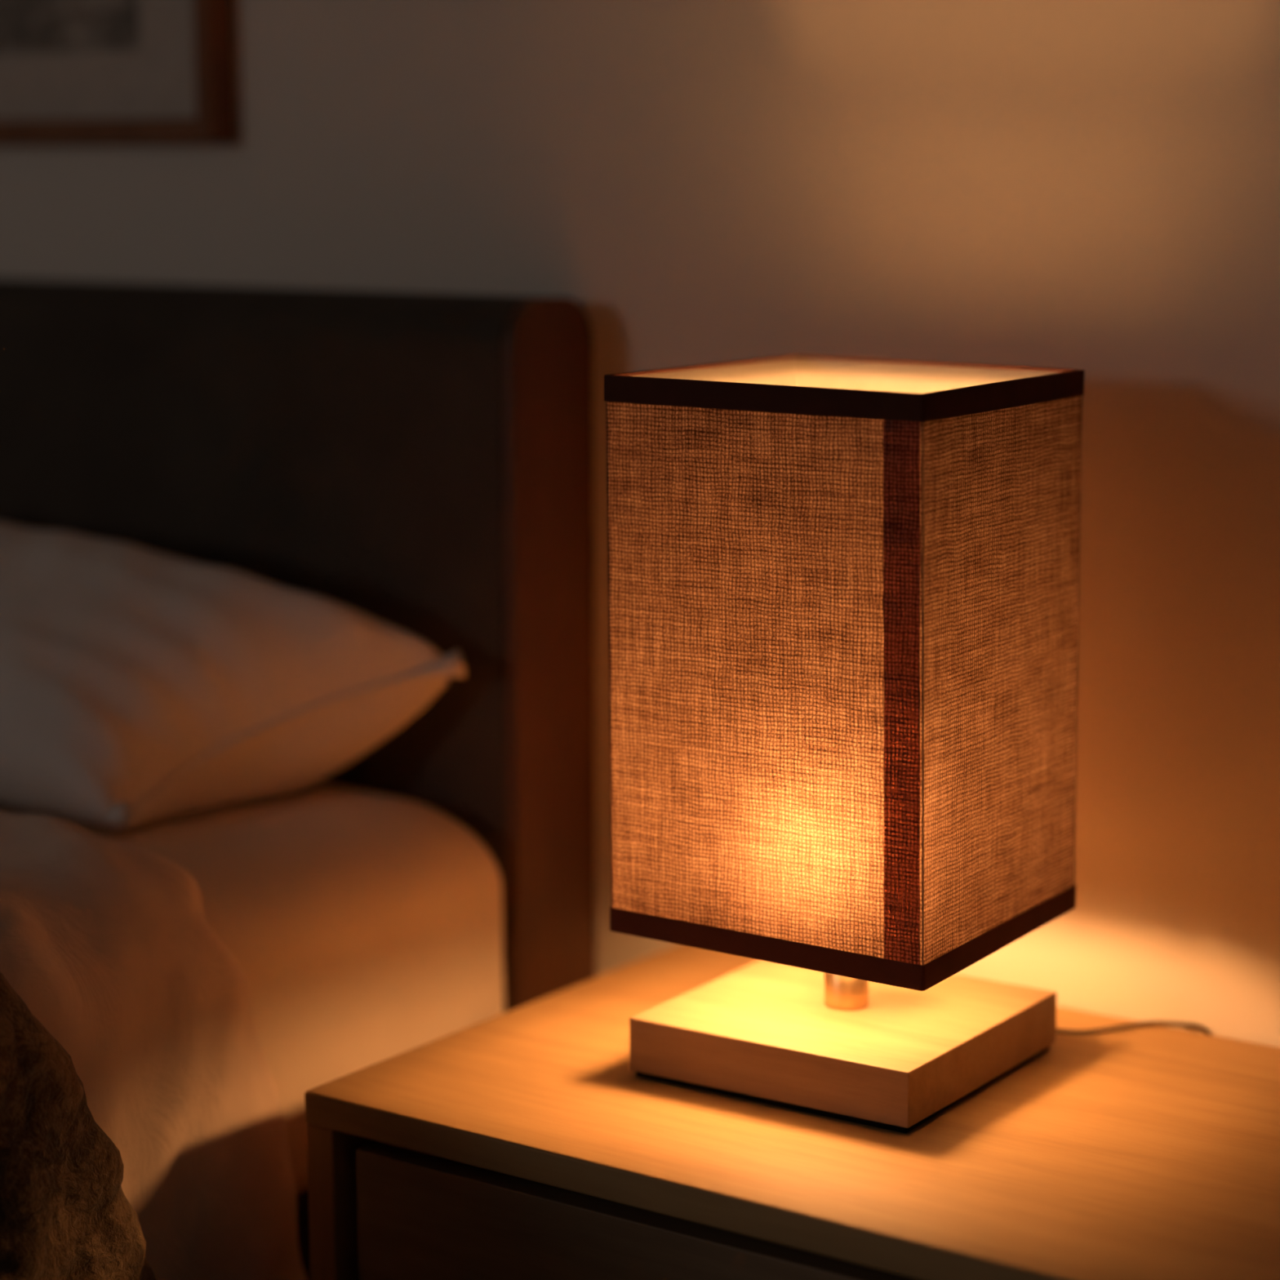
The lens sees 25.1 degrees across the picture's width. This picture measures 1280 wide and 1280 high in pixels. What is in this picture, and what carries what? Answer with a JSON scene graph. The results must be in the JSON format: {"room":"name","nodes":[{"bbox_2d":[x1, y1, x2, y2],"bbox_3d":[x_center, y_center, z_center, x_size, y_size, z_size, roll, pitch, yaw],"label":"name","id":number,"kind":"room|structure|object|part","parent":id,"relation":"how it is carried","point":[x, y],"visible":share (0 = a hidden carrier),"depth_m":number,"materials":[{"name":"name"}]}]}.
{"room":"bedroom","nodes":[
{"label":"bedroom","id":0,"kind":"room"},
{"bbox_2d":[0,0,1279,1047],"bbox_3d":[-0.284,-0.551,2.394,5.640,2.520,0.120,7,12,35],"label":"wall","id":1,"kind":"structure","parent":0,"point":[1091,186],"depth_m":2.02,"materials":[{"name":"paint"}]},
{"bbox_2d":[0,0,235,143],"bbox_3d":[-0.588,-0.803,2.477,0.600,0.740,0.029,7,12,35],"label":"picture frame","id":2,"kind":"object","parent":1,"relation":"attached to","point":[72,71],"visible":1,"depth_m":2.43,"materials":[{"name":"brown wood"}]},
{"bbox_2d":[0,0,139,53],"bbox_3d":[-0.581,-0.805,2.487,0.560,0.700,0.003,7,12,35],"label":"artwork","id":3,"kind":"object","parent":2,"relation":"attached to","point":[26,26],"depth_m":2.47},
{"bbox_3d":[-1.763,1.095,0.556,5.640,0.100,5.243,7,12,35],"label":"floor","id":4,"kind":"structure","parent":0,"visible":0},
{"bbox_2d":[0,278,596,1279],"bbox_3d":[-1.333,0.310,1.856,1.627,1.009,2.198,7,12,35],"label":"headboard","id":5,"kind":"object","parent":4,"relation":"on","point":[420,464],"visible":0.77,"depth_m":2.22,"materials":[{"name":"wood"}]},
{"bbox_2d":[0,782,505,1194],"bbox_3d":[-1.351,0.303,1.833,1.654,0.237,2.053,7,12,35],"label":"mattress","id":6,"kind":"object","parent":5,"relation":"on","point":[363,929],"visible":0.45,"depth_m":2.06,"materials":[{"name":"white fabric"}]},
{"bbox_2d":[0,811,306,1279],"bbox_3d":[-1.363,0.421,1.708,1.612,0.521,1.867,7,12,35],"label":"duvet","id":7,"kind":"object","parent":6,"relation":"on","point":[109,944],"visible":0.89,"depth_m":1.86,"materials":[{"name":"fabric"}]},
{"bbox_2d":[0,972,156,1279],"bbox_3d":[-1.169,0.350,1.944,1.645,0.524,0.934,7,12,35],"label":"throw blanket","id":8,"kind":"object","parent":7,"relation":"on","point":[66,1213],"visible":1,"depth_m":1.72,"materials":[{"name":"brown fabric"}]},
{"bbox_2d":[0,521,465,831],"bbox_3d":[-0.498,0.003,2.262,0.750,0.200,0.243,7,12,35],"label":"pillow","id":9,"kind":"object","parent":6,"relation":"on","point":[139,684],"visible":1,"depth_m":2.13,"materials":[{"name":"white fabric"}]},
{"bbox_3d":[-0.726,0.154,2.697,1.603,0.989,0.100,7,12,35],"label":"headboard","id":10,"kind":"part","parent":5,"relation":"part of","materials":[{"name":"wood"}]},
{"bbox_3d":[-0.711,0.632,1.423,0.033,0.275,2.062,7,12,35],"label":"rail","id":11,"kind":"part","parent":5,"relation":"part of","materials":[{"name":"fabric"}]},
{"bbox_3d":[-0.068,0.231,2.236,0.012,0.989,0.100,7,12,35],"label":"panel","id":12,"kind":"part","parent":5,"relation":"part of","materials":[{"name":"brown wood"}]},
{"bbox_2d":[304,944,1279,1279],"bbox_3d":[0.189,0.549,1.885,0.678,0.520,0.447,7,12,35],"label":"nightstand","id":13,"kind":"object","parent":4,"relation":"on","point":[524,1142],"visible":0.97,"depth_m":1.77,"materials":[{"name":"brown wood"}]},
{"bbox_3d":[-0.081,0.401,2.047,0.023,0.238,0.435,7,12,35],"label":"panel","id":14,"kind":"part","parent":13,"relation":"part of","materials":[{"name":"brown wood"}]},
{"bbox_3d":[0.068,0.461,1.698,0.601,0.216,0.020,7,12,35],"label":"drawer","id":15,"kind":"part","parent":13,"relation":"part of","materials":[{"name":"brown wood"}]},
{"bbox_2d":[604,354,1210,1133],"bbox_3d":[0.186,0.111,1.896,0.293,0.579,0.321,6,12,33],"label":"table lamp","id":16,"kind":"object","parent":13,"relation":"on","point":[843,592],"visible":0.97,"depth_m":1.78,"materials":[{"name":"beige fabric"}]},
{"bbox_3d":[0.137,0.007,1.861,0.230,0.361,0.227,6,12,33],"label":"lamp shade","id":17,"kind":"part","parent":16,"relation":"part of","materials":[{"name":"fabric"}]},
{"bbox_3d":[0.314,0.322,1.982,0.160,0.134,0.020,-1,10,-5],"label":"power cord","id":18,"kind":"part","parent":16,"relation":"part of","materials":[{"name":"plastic"}]}
]}

